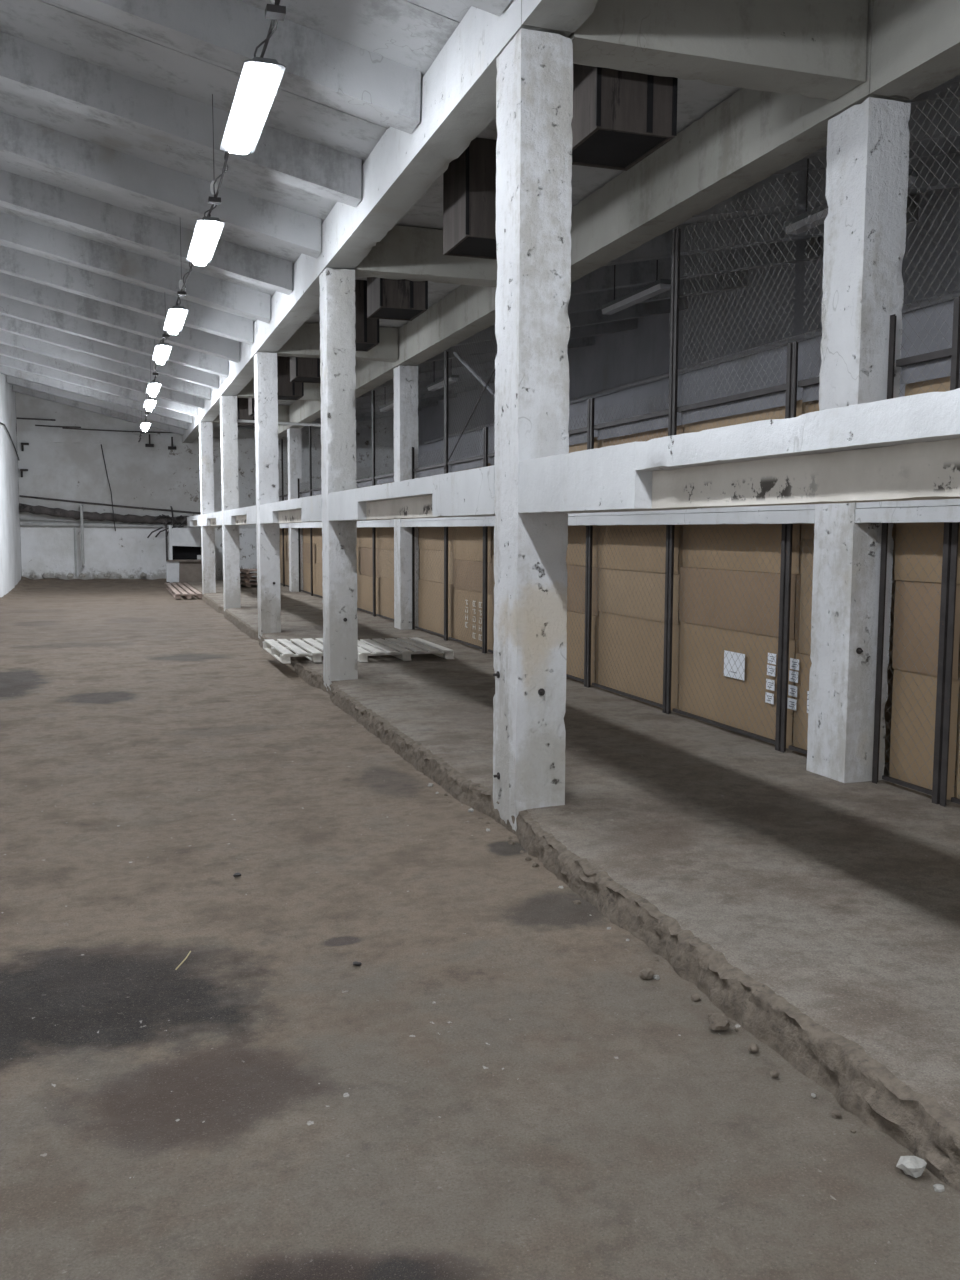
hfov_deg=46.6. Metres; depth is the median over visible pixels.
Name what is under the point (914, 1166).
lump
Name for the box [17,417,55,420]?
conduit
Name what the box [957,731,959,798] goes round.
cardboard box
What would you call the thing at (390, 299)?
box
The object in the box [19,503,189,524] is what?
pipe
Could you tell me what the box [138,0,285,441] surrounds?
power cable
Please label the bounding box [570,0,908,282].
roof beam
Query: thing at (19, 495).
pipe
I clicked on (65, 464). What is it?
wall
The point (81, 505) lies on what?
downpipe
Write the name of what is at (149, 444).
iron bracket
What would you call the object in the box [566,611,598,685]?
cardboard box
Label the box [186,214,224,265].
lamp
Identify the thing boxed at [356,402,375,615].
mesh panel
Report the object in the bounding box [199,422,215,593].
concrete column
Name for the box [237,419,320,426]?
pipe
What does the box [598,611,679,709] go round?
cardboard box
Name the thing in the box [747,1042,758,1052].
lump
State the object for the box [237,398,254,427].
box
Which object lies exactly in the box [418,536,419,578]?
cardboard box
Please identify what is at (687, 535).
cardboard box
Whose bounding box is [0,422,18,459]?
cable
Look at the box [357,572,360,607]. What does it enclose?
cardboard box
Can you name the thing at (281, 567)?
cardboard box
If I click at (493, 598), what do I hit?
cardboard box
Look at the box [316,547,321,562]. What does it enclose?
cardboard box
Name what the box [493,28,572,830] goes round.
concrete column
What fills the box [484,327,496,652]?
mesh panel
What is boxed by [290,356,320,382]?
box
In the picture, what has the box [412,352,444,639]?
mesh panel
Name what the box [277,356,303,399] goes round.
box
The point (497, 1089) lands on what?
floor
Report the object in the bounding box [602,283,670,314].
diffuser
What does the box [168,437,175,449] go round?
iron bracket
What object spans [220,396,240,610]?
concrete column
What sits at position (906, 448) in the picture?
beam
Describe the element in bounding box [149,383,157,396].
diffuser
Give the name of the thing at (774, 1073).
lump
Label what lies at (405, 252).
tie beam
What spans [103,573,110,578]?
lump
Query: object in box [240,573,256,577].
wooden pallet
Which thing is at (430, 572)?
cardboard box
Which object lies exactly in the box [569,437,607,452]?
cardboard box
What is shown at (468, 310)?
roof beam
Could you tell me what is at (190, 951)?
straw
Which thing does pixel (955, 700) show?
cardboard box
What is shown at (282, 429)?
roof beam
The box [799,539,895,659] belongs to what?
cardboard box
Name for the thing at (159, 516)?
wire tangle
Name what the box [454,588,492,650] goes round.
cardboard box
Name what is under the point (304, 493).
mesh panel
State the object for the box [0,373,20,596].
wall
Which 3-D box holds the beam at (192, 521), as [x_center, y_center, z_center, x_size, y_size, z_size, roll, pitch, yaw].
[-8.152,-3.450,32.326,0.326,0.305,5.746,-2,6,-18]
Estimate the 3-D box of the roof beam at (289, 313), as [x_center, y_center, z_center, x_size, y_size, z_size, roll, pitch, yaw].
[-2.427,-4.523,14.750,0.332,0.502,5.998,-2,6,-18]
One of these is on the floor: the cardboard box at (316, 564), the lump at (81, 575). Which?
the lump at (81, 575)
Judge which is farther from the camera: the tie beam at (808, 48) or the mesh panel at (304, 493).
the mesh panel at (304, 493)
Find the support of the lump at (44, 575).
on the floor
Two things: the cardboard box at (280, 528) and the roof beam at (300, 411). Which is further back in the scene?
the cardboard box at (280, 528)
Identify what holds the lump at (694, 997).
on the floor
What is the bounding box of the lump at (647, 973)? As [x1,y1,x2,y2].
[639,968,653,978]
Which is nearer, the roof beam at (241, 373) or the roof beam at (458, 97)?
the roof beam at (458, 97)
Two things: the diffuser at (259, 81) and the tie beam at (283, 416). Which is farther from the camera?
the tie beam at (283, 416)
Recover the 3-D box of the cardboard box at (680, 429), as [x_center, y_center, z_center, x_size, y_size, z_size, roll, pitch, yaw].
[1.978,-1.649,10.979,0.942,0.750,1.764,-2,6,-18]
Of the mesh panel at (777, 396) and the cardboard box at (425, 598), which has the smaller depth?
the mesh panel at (777, 396)
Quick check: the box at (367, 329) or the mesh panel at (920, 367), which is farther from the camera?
the box at (367, 329)
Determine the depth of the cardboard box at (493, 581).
15.00 m
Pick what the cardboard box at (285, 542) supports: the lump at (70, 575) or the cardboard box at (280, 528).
the cardboard box at (280, 528)
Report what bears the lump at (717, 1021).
on the floor
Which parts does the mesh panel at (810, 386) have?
post, rail, rail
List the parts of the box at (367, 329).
panel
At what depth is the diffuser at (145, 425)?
28.28 m
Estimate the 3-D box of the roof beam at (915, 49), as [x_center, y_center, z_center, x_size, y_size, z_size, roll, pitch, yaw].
[3.515,-3.415,4.129,0.329,0.592,6.000,-2,6,-18]
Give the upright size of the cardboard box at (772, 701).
0.839 m
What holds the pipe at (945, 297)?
attached to the wall at (616, 359)
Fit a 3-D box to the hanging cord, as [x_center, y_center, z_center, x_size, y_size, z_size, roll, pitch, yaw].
[-11.877,-4.853,35.522,0.566,2.756,0.099,3,6,29]
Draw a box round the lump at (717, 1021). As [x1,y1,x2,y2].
[708,1012,730,1029]
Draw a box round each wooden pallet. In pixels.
[164,582,202,598]
[240,569,256,573]
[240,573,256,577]
[240,577,256,582]
[240,581,256,586]
[263,638,322,662]
[357,638,453,661]
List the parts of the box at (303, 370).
panel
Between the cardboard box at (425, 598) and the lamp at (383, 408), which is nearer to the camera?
the cardboard box at (425, 598)
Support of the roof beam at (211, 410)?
attached to the ceiling
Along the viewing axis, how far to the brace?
15.41 m
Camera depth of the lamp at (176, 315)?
13.94 m
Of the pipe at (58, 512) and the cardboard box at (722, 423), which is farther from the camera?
the pipe at (58, 512)
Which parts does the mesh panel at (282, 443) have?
post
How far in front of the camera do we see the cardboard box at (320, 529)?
27.62 m
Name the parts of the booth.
post, door frame, panel, panel, panel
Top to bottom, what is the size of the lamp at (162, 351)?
0.197 m
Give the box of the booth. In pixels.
[165,519,201,582]
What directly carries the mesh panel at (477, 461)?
on the platform
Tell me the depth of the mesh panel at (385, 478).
20.88 m
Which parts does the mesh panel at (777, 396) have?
post, rail, rail, post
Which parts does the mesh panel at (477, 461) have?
post, rail, rail, post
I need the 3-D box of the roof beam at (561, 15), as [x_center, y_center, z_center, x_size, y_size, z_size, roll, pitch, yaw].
[1.318,-3.398,3.406,0.329,0.503,6.000,-2,6,-18]
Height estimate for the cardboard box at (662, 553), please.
0.585 m
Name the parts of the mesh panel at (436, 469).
post, rail, rail, post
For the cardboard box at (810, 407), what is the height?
0.985 m
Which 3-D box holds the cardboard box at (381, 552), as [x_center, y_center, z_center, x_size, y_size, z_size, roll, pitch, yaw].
[-1.217,-1.412,20.719,0.942,0.523,1.799,-2,6,-18]
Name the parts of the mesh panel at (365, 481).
rail, post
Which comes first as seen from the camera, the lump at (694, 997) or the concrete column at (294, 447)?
the lump at (694, 997)
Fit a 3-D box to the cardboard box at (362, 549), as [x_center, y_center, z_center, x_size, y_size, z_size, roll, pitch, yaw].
[-1.773,-1.577,22.441,0.942,0.567,1.764,-2,6,-18]
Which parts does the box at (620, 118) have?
panel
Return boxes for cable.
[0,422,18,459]
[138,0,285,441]
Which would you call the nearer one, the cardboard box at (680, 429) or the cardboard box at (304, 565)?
the cardboard box at (680, 429)
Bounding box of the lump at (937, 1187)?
[933,1184,944,1191]
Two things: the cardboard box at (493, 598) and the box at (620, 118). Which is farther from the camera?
the cardboard box at (493, 598)
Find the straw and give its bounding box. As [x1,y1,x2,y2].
[175,951,190,969]
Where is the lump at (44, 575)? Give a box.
[42,573,49,578]
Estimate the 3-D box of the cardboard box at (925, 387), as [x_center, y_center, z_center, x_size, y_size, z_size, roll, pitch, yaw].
[3.267,-1.260,7.075,0.942,0.747,0.604,-2,6,-18]
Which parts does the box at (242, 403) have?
panel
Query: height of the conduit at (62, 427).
0.084 m
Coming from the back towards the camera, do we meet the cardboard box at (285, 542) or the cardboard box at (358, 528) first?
the cardboard box at (285, 542)
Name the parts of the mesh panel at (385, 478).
post, rail, rail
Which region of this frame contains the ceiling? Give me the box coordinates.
[0,0,959,434]
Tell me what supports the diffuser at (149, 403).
attached to the lamp at (149, 404)
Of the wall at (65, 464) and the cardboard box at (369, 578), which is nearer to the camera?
the cardboard box at (369, 578)
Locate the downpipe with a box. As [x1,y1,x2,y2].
[80,504,84,567]
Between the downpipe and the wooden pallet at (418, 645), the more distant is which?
the downpipe
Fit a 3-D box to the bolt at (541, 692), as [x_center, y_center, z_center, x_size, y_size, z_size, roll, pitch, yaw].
[0.370,0.311,6.613,0.044,0.042,0.034,-2,6,-18]
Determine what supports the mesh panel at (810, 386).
on the platform
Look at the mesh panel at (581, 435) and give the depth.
11.90 m
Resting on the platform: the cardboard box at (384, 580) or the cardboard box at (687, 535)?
the cardboard box at (384, 580)
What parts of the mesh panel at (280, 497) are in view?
post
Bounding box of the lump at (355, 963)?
[353,961,361,965]
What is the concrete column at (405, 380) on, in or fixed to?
on the platform
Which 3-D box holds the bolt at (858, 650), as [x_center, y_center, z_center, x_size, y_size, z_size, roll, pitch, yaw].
[2.489,0.072,7.289,0.044,0.042,0.034,-2,6,-18]
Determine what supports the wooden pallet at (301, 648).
on the platform
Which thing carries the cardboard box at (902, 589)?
on the cardboard box at (955, 700)
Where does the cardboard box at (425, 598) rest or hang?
on the platform
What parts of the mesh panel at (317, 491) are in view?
post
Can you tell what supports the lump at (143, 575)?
on the floor
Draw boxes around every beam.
[182,408,212,442]
[187,515,200,526]
[200,375,236,420]
[202,511,221,525]
[213,405,288,424]
[221,319,276,394]
[224,505,256,524]
[237,377,320,400]
[254,407,291,447]
[255,523,288,527]
[257,219,354,351]
[259,495,321,523]
[277,322,397,361]
[289,400,320,427]
[291,522,321,527]
[326,0,571,266]
[328,465,494,520]
[354,225,496,286]
[355,328,416,398]
[357,519,393,526]
[400,285,496,364]
[400,516,495,526]
[518,388,959,513]
[522,0,599,31]
[567,0,867,100]
[568,504,814,525]
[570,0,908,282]
[855,499,959,522]
[870,0,959,99]
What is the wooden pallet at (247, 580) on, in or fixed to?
on the wooden pallet at (241, 582)
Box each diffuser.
[143,423,148,430]
[146,400,153,410]
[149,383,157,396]
[156,345,167,364]
[168,309,182,334]
[193,221,216,265]
[229,63,273,153]
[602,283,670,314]
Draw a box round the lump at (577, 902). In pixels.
[573,900,580,904]
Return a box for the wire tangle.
[147,506,186,537]
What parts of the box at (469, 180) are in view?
panel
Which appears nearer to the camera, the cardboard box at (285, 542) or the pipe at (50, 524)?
the cardboard box at (285, 542)
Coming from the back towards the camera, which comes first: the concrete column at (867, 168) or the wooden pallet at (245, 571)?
the wooden pallet at (245, 571)
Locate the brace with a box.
[454,352,494,396]
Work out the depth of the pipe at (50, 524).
35.66 m
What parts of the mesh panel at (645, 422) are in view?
post, rail, rail, post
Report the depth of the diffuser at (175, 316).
13.94 m
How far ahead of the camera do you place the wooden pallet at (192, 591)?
30.91 m
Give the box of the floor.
[0,576,959,1279]
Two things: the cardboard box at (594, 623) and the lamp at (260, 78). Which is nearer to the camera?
the lamp at (260, 78)
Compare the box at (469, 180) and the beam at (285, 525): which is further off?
the beam at (285, 525)
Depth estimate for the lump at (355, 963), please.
4.65 m
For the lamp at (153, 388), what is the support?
hanging from the power cable at (276, 12)
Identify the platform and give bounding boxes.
[186,580,959,1190]
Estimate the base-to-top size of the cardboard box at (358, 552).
0.459 m
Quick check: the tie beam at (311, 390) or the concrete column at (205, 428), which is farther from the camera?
the concrete column at (205, 428)
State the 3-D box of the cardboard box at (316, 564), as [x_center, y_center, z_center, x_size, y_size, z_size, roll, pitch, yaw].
[-3.449,-1.467,27.494,0.940,0.834,1.824,-2,6,-18]
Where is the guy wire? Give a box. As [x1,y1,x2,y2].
[444,369,494,468]
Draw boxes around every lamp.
[140,422,150,430]
[143,396,156,410]
[146,379,161,396]
[152,340,171,364]
[163,303,188,334]
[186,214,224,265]
[220,57,285,153]
[379,401,393,411]
[427,375,458,390]
[601,260,670,314]
[784,159,827,234]
[908,169,917,186]
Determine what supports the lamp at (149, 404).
hanging from the power cable at (276, 12)
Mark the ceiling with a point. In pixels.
(108, 124)
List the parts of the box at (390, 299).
panel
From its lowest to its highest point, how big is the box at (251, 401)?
0.816 m
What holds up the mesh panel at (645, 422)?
on the platform
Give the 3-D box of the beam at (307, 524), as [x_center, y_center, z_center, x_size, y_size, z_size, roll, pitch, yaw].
[-4.121,-2.895,27.271,0.174,0.301,5.569,-2,6,-18]
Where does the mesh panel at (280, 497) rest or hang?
on the platform
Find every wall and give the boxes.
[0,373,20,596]
[15,392,393,579]
[418,187,959,477]
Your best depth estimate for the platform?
5.69 m
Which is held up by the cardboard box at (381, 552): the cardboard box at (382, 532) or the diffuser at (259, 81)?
the cardboard box at (382, 532)
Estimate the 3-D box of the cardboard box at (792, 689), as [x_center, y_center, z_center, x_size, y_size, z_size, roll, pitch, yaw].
[2.880,0.481,8.296,0.963,0.744,0.614,-2,6,-18]
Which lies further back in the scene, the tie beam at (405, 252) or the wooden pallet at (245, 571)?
the wooden pallet at (245, 571)
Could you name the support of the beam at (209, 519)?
attached to the concrete column at (205, 428)
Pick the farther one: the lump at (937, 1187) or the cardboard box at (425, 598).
the cardboard box at (425, 598)
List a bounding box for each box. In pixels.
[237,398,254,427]
[248,398,254,416]
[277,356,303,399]
[280,528,286,540]
[280,540,286,557]
[280,558,287,584]
[287,561,288,585]
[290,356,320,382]
[302,543,315,563]
[303,528,314,542]
[303,562,315,593]
[315,528,321,546]
[315,563,322,597]
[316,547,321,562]
[355,280,378,351]
[356,527,359,549]
[356,550,360,572]
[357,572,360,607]
[359,574,379,614]
[360,527,378,547]
[360,547,379,577]
[367,277,427,320]
[379,527,393,549]
[379,549,393,578]
[380,577,394,618]
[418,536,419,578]
[418,579,453,638]
[419,527,451,550]
[420,549,452,583]
[443,137,496,259]
[452,526,493,561]
[453,559,491,593]
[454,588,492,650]
[492,555,494,597]
[492,598,493,649]
[566,525,597,566]
[566,565,598,615]
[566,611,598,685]
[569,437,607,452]
[571,63,677,170]
[598,515,682,573]
[598,568,679,623]
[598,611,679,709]
[601,425,683,447]
[678,621,798,747]
[679,567,800,639]
[683,524,813,573]
[684,400,818,432]
[787,653,893,761]
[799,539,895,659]
[801,402,895,539]
[890,669,959,799]
[892,580,959,679]
[894,522,959,583]
[905,376,950,395]
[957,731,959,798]
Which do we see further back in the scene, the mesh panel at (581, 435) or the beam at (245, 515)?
the beam at (245, 515)
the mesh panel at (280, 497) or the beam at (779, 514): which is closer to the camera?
the beam at (779, 514)
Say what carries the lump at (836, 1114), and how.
on the floor
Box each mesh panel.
[279,451,282,584]
[281,437,288,586]
[298,431,310,593]
[309,420,322,597]
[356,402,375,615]
[372,381,394,620]
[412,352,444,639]
[445,332,486,652]
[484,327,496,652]
[566,398,589,686]
[586,229,675,712]
[666,172,797,750]
[780,152,827,754]
[872,85,959,803]
[940,361,959,806]
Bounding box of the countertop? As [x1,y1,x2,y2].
[167,559,201,561]
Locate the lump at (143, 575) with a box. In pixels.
[140,572,146,577]
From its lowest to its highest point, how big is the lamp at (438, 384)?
0.737 m
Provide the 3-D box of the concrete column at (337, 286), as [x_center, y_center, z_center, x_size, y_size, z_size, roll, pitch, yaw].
[-1.567,-1.716,12.365,0.326,4.602,0.433,-2,6,-18]
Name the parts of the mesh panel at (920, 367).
post, rail, rail, post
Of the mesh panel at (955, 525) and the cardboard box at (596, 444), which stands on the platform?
the mesh panel at (955, 525)
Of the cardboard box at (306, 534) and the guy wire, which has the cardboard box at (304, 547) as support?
the cardboard box at (306, 534)
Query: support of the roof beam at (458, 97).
attached to the ceiling
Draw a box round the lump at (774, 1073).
[770,1070,778,1077]
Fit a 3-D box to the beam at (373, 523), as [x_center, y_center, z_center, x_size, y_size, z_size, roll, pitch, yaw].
[-2.249,-2.333,21.599,0.174,0.301,5.568,-2,6,-18]
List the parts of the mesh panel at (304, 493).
post, post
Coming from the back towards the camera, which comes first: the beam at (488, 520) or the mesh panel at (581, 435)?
the beam at (488, 520)
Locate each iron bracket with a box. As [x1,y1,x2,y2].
[21,443,28,450]
[145,434,153,446]
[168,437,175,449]
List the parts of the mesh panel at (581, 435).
rail, rail, post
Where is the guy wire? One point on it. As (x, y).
(494, 369)
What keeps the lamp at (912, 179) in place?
hanging from the ceiling
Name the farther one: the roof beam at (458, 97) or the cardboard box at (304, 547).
the cardboard box at (304, 547)
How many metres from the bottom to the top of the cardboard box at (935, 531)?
0.510 m
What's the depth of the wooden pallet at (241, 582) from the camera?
32.39 m
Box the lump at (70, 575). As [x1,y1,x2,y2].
[67,573,73,578]
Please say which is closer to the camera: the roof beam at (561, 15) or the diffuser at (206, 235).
the roof beam at (561, 15)
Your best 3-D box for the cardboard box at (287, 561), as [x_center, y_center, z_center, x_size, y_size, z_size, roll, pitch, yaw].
[-4.976,-1.888,32.123,0.940,0.757,1.799,-2,6,-18]
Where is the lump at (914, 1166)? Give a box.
[896,1156,926,1177]
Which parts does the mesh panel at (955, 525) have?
rail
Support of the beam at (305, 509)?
attached to the concrete column at (337, 286)
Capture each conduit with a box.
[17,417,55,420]
[35,425,80,427]
[62,427,171,432]
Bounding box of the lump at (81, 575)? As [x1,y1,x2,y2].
[79,573,86,578]
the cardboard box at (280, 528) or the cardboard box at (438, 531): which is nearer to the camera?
the cardboard box at (438, 531)
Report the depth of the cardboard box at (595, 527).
12.20 m
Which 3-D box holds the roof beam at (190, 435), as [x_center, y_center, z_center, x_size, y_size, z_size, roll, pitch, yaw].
[-8.322,-6.293,32.601,0.330,0.503,7.764,-2,6,-18]
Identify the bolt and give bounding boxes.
[493,671,499,677]
[538,688,544,695]
[856,648,862,653]
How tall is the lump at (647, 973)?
0.042 m
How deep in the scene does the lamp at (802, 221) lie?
10.45 m
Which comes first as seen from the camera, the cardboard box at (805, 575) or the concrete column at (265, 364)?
the cardboard box at (805, 575)
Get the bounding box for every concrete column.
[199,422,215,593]
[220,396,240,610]
[254,352,280,638]
[287,428,302,591]
[319,268,357,689]
[393,365,418,629]
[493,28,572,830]
[806,97,910,782]
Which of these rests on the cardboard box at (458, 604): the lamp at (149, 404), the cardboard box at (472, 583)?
the cardboard box at (472, 583)
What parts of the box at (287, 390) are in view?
panel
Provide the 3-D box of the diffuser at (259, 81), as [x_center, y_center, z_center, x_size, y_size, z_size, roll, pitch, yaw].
[-1.479,-3.336,7.156,0.112,0.099,1.580,-2,6,-18]
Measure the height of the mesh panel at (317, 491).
4.295 m
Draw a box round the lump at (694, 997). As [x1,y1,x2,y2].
[691,993,700,1001]
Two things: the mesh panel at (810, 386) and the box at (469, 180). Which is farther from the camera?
the box at (469, 180)
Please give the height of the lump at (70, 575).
0.188 m
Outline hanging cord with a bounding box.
[101,444,115,530]
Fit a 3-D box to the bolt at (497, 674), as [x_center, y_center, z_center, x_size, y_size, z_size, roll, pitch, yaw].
[0.098,0.215,6.866,0.034,0.042,0.044,-2,6,-18]
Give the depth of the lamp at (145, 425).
28.40 m
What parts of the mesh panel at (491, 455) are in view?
post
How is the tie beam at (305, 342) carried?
attached to the ceiling
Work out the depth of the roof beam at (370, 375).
20.39 m
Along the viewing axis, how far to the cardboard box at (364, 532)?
22.30 m
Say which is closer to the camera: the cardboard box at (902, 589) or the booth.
the cardboard box at (902, 589)
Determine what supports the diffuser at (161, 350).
attached to the lamp at (162, 351)
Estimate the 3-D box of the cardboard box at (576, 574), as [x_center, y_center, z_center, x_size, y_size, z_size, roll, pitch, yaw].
[1.490,-0.585,12.558,0.943,0.517,1.254,-2,6,-18]
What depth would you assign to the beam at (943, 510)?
6.71 m
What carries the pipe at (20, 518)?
attached to the wall at (65, 464)
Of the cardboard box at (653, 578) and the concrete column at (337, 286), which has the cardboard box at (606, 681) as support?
the cardboard box at (653, 578)
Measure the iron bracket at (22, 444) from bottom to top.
0.250 m
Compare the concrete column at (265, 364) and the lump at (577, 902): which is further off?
the concrete column at (265, 364)
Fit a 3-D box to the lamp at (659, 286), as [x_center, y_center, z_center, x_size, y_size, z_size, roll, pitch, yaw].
[1.939,-4.598,13.935,0.160,0.737,1.700,-2,6,-18]
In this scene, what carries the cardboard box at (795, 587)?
on the cardboard box at (772, 701)
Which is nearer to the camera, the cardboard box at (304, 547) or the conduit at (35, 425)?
the cardboard box at (304, 547)
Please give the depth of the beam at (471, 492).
8.66 m
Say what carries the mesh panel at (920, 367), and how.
on the platform
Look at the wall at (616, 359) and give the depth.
18.91 m
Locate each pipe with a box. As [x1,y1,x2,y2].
[19,495,200,513]
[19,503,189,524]
[20,518,122,522]
[20,522,200,527]
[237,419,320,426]
[424,289,959,443]
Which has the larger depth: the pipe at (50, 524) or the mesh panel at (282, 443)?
the pipe at (50, 524)
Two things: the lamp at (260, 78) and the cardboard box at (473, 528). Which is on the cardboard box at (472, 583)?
the cardboard box at (473, 528)
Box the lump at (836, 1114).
[832,1110,840,1118]

